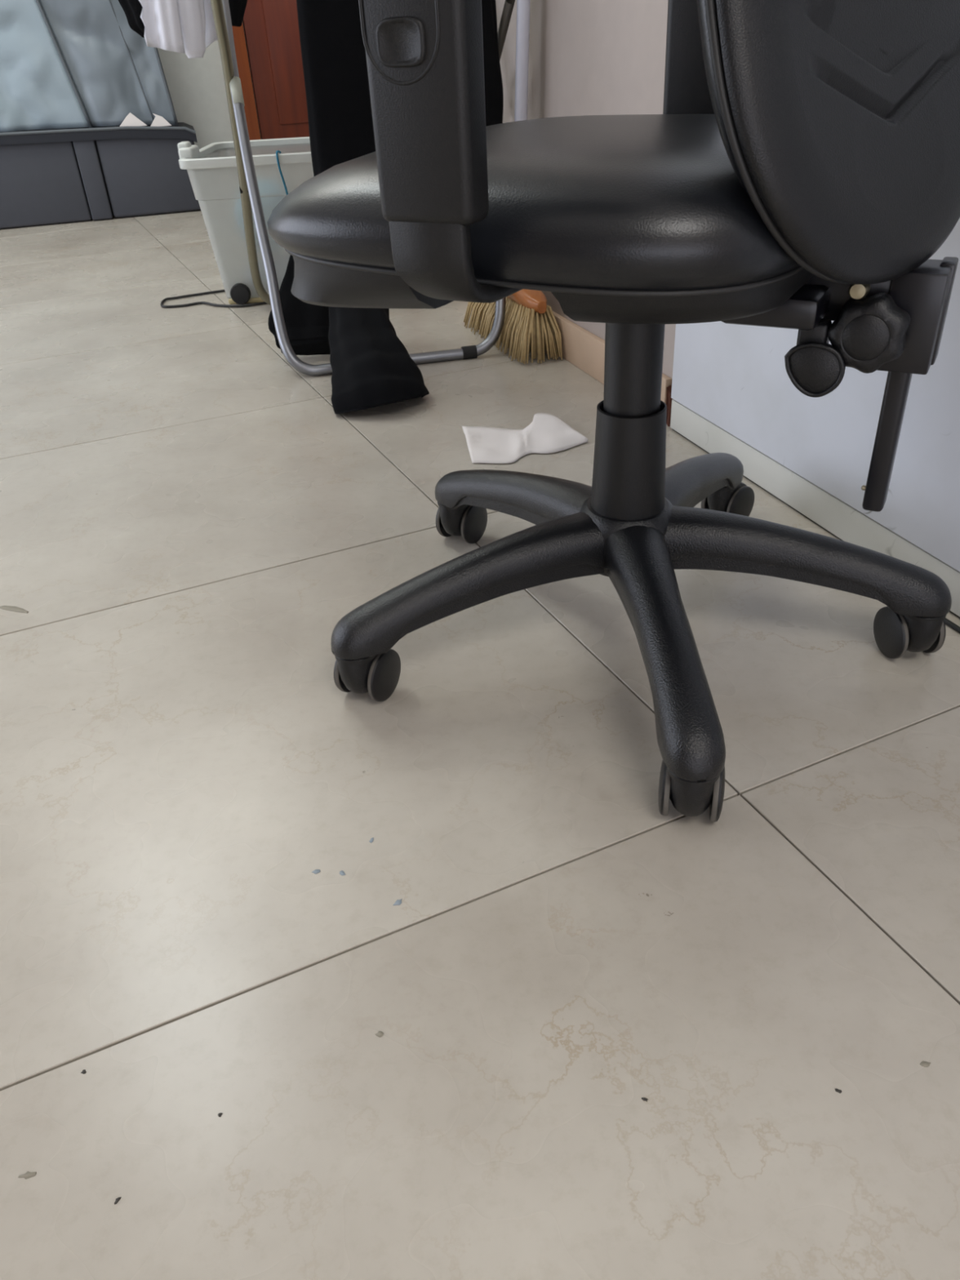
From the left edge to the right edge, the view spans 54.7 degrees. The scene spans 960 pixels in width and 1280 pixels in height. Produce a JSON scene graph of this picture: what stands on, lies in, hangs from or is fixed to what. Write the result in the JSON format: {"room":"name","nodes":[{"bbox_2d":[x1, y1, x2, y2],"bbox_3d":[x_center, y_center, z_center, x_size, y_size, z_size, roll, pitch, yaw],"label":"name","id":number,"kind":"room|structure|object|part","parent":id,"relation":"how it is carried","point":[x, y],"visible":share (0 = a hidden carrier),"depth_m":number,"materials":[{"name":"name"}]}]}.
{"room":"bedroom","nodes":[
{"label":"bedroom","id":0,"kind":"room"},
{"bbox_2d":[157,22,261,149],"bbox_3d":[-1.000,-3.128,3.479,5.800,2.600,0.151,-12,34,-13],"label":"wall","id":1,"kind":"structure","parent":0,"point":[196,86],"depth_m":3.86,"materials":[{"name":"white paint"}]},
{"bbox_2d":[231,0,309,140],"bbox_3d":[-0.609,-2.958,3.614,0.965,2.130,0.044,-12,34,-13],"label":"door","id":2,"kind":"structure","parent":1,"relation":"in","point":[271,27],"depth_m":3.87,"materials":[{"name":"brown wood"}]},
{"bbox_3d":[-0.609,-2.958,3.614,0.965,2.130,0.044,-12,34,-13],"label":"frame","id":3,"kind":"part","parent":2,"relation":"part of","materials":[{"name":"brown wood"}]},
{"bbox_3d":[-0.604,-2.962,3.601,0.620,1.650,0.006,-12,34,-13],"label":"panel","id":4,"kind":"part","parent":2,"relation":"part of","materials":[{"name":"brown wood"}]},
{"bbox_2d":[0,209,959,1279],"bbox_3d":[-0.512,-0.424,1.748,6.174,0.060,7.820,-3,33,0],"label":"floor","id":5,"kind":"structure","parent":0,"point":[302,976],"depth_m":0.73,"materials":[{"name":"tile"}]},
{"bbox_2d":[0,122,200,228],"bbox_3d":[-1.771,-1.812,3.614,1.339,0.324,0.378,-11,34,-12],"label":"bathtub","id":6,"kind":"object","parent":5,"relation":"on","point":[47,176],"visible":0.89,"depth_m":3.53,"materials":[{"name":"grey plastic"}]},
{"bbox_3d":[-1.991,-1.756,3.587,0.885,0.281,0.356,-11,34,-12],"label":"panel","id":7,"kind":"part","parent":6,"relation":"part of","materials":[{"name":"grey plastic"}]},
{"bbox_2d":[0,0,178,132],"bbox_3d":[-1.830,-2.335,3.258,1.282,1.012,0.342,-11,34,-12],"label":"shower curtain","id":8,"kind":"object","parent":6,"relation":"on","point":[64,64],"visible":0.93,"depth_m":3.38,"materials":[{"name":"fabric"}]},
{"bbox_3d":[-1.942,-2.240,3.103,0.966,0.990,0.055,-11,34,-12],"label":"panel","id":9,"kind":"part","parent":8,"relation":"part of","materials":[{"name":"blue fabric"}]},
{"bbox_2d":[120,112,146,126],"bbox_3d":[-1.306,-1.951,3.481,0.104,0.046,0.011,-11,34,-12],"label":"paper corner","id":10,"kind":"object","parent":6,"relation":"on","point":[131,120],"visible":1,"depth_m":3.48,"materials":[{"name":"white paper"}]},
{"bbox_3d":[-1.315,-1.889,3.734,0.356,0.276,0.356,-11,34,-12],"label":"panel","id":11,"kind":"part","parent":6,"relation":"part of","materials":[{"name":"grey plastic"}]},
{"bbox_2d":[150,113,171,126],"bbox_3d":[-1.210,-1.965,3.506,0.080,0.044,0.011,-11,34,-12],"label":"paper corner","id":12,"kind":"object","parent":6,"relation":"on","point":[158,121],"visible":1,"depth_m":3.51,"materials":[{"name":"white paper"}]},
{"bbox_2d":[160,289,266,307],"bbox_3d":[-0.594,-0.880,2.388,0.456,0.007,0.182,3,34,10],"label":"cable","id":13,"kind":"object","parent":5,"relation":"on","point":[218,291],"visible":0.73,"depth_m":2.35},
{"bbox_2d":[177,137,314,304],"bbox_3d":[-0.458,-1.110,2.402,0.504,0.362,0.420,-3,33,0],"label":"plastic bin","id":14,"kind":"object","parent":5,"relation":"on","point":[211,169],"visible":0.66,"depth_m":2.23,"materials":[{"name":"plastic"}]},
{"bbox_2d":[275,150,288,195],"bbox_3d":[-0.459,-1.076,2.183,0.016,0.136,0.030,2,34,8],"label":"cord","id":15,"kind":"object","parent":14,"relation":"hanging from","point":[277,151],"visible":0.79,"depth_m":2.16,"materials":[{"name":"blue plastic"}]},
{"bbox_2d":[210,0,515,376],"bbox_3d":[-0.239,-1.071,1.842,0.522,0.892,0.653,-11,34,-11],"label":"clothes rack","id":16,"kind":"object","parent":5,"relation":"on","point":[251,200],"visible":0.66,"depth_m":1.79,"materials":[{"name":"grey metal"}]},
{"bbox_2d":[118,0,144,37],"bbox_3d":[-0.691,-1.389,1.793,0.101,0.380,0.110,-19,36,-23],"label":"scarf","id":17,"kind":"object","parent":16,"relation":"hanging from","point":[132,9],"visible":0.44,"depth_m":1.83,"materials":[{"name":"black fabric"}]},
{"bbox_2d":[138,0,217,58],"bbox_3d":[-0.599,-1.370,1.784,0.145,0.427,0.154,-3,33,0],"label":"shirt","id":18,"kind":"object","parent":16,"relation":"hanging from","point":[188,27],"visible":0.98,"depth_m":1.83,"materials":[{"name":"fabric"}]},
{"bbox_2d":[228,0,247,26],"bbox_3d":[-0.484,-1.406,1.792,0.087,0.371,0.044,-29,41,-34],"label":"dark sleeve","id":19,"kind":"object","parent":16,"relation":"hanging from","point":[237,7],"visible":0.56,"depth_m":1.86,"materials":[{"name":"black fabric"}]},
{"bbox_3d":[-0.286,-1.089,1.887,0.454,0.876,0.538,-11,34,-11],"label":"frame","id":20,"kind":"part","parent":16,"relation":"part of","materials":[{"name":"beige metal"}]},
{"bbox_2d":[267,254,330,355],"bbox_3d":[-0.307,-1.010,1.698,0.292,0.945,0.126,-28,41,-33],"label":"coat","id":21,"kind":"object","parent":16,"relation":"hanging from","point":[307,325],"visible":0.17,"depth_m":1.87,"materials":[{"name":"fabric"}]},
{"bbox_2d":[296,0,429,413],"bbox_3d":[-0.206,-0.858,1.534,0.182,0.930,0.435,-3,33,0],"label":"trousers","id":22,"kind":"object","parent":16,"relation":"hanging from","point":[371,366],"visible":0.68,"depth_m":1.59,"materials":[{"name":"black fabric"}]},
{"bbox_2d":[481,0,503,126],"bbox_3d":[-0.056,-1.139,1.602,0.191,0.649,0.070,-9,34,-9],"label":"jacket","id":23,"kind":"object","parent":16,"relation":"hanging from","point":[494,95],"visible":0.16,"depth_m":1.67,"materials":[{"name":"fabric"}]},
{"bbox_2d":[463,0,562,364],"bbox_3d":[0.037,-1.045,1.676,0.098,1.000,0.361,-13,35,-14],"label":"broom","id":24,"kind":"object","parent":5,"relation":"on","point":[528,318],"visible":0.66,"depth_m":1.80,"materials":[{"name":"beige plant"}]},
{"bbox_3d":[0.075,-1.069,1.610,0.023,0.892,0.097,-24,38,-28],"label":"handle","id":25,"kind":"part","parent":24,"relation":"part of","materials":[{"name":"silver metal"}]},
{"bbox_2d":[462,413,587,463],"bbox_3d":[0.071,-0.324,1.473,0.189,0.014,0.174,-7,33,-6],"label":"tissue","id":26,"kind":"object","parent":5,"relation":"on","point":[547,433],"visible":1,"depth_m":1.46,"materials":[{"name":"white paper"}]},
{"bbox_2d":[267,0,959,822],"bbox_3d":[0.129,-0.395,0.771,0.609,0.898,0.658,-3,33,0],"label":"office chair","id":27,"kind":"object","parent":5,"relation":"on","point":[799,168],"visible":1,"depth_m":0.66,"materials":[{"name":"black leather"}]},
{"bbox_3d":[-0.011,-0.057,0.897,0.282,0.085,0.062,-14,35,-16],"label":"arm","id":28,"kind":"part","parent":27,"relation":"part of","materials":[{"name":"black plastic"}]},
{"bbox_3d":[0.040,-0.166,1.059,0.062,0.085,0.282,-26,40,-31],"label":"arm","id":29,"kind":"part","parent":27,"relation":"part of","materials":[{"name":"black plastic"}]},
{"bbox_2d":[267,114,799,290],"bbox_3d":[0.080,-0.389,0.787,0.449,0.083,0.444,14,37,25],"label":"seat cushion","id":30,"kind":"object","parent":27,"relation":"on","point":[630,202],"depth_m":0.60,"materials":[{"name":"black leather"}]},
{"bbox_3d":[0.155,-0.004,0.802,0.062,0.084,0.283,-3,33,0],"label":"arm","id":31,"kind":"part","parent":27,"relation":"part of","materials":[{"name":"black plastic"}]},
{"bbox_3d":[0.241,-0.181,1.063,0.062,0.085,0.282,17,39,28],"label":"arm","id":32,"kind":"part","parent":27,"relation":"part of","materials":[{"name":"black plastic"}]},
{"bbox_2d":[696,0,752,202],"bbox_3d":[0.249,-0.506,0.580,0.332,0.500,0.108,-29,41,-33],"label":"cushion","id":33,"kind":"object","parent":27,"relation":"on","point":[723,175],"depth_m":0.55,"materials":[{"name":"black leather"}]},
{"bbox_3d":[0.314,-0.081,0.904,0.282,0.085,0.062,6,34,14],"label":"arm","id":34,"kind":"part","parent":27,"relation":"part of","materials":[{"name":"black plastic"}]},
{"bbox_3d":[0.292,-0.231,0.700,0.056,0.057,0.034,14,37,25],"label":"hand knob","id":35,"kind":"part","parent":27,"relation":"part of","materials":[{"name":"black plastic"}]},
{"bbox_3d":[0.272,-0.471,0.574,0.255,0.370,0.071,-29,41,-33],"label":"panel","id":36,"kind":"part","parent":27,"relation":"part of","materials":[{"name":"black plastic"}]},
{"bbox_2d":[670,217,959,617],"bbox_3d":[0.468,-0.932,0.374,0.017,2.200,1.286,-13,35,-14],"label":"wall","id":37,"kind":"structure","parent":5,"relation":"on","point":[733,393],"depth_m":1.13,"materials":[{"name":"white paint"}]},
{"bbox_2d":[943,617,959,633],"bbox_3d":[0.526,0.028,0.907,0.007,0.006,0.287,-14,35,-15],"label":"cable","id":38,"kind":"object","parent":5,"relation":"on","point":[948,622],"visible":0.25,"depth_m":0.97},
{"bbox_2d":[495,0,675,379],"bbox_3d":[0.707,-0.888,-0.080,0.188,2.600,4.960,-13,35,-14],"label":"wall","id":39,"kind":"structure","parent":0,"point":[587,57],"depth_m":1.50,"materials":[{"name":"beige paint"}]},
{"bbox_2d":[552,311,672,426],"bbox_3d":[0.081,-0.722,2.027,0.012,0.073,1.377,-13,35,-14],"label":"baseboard","id":40,"kind":"structure","parent":39,"relation":"attached to","point":[585,350],"depth_m":1.73,"materials":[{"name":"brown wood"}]}
]}

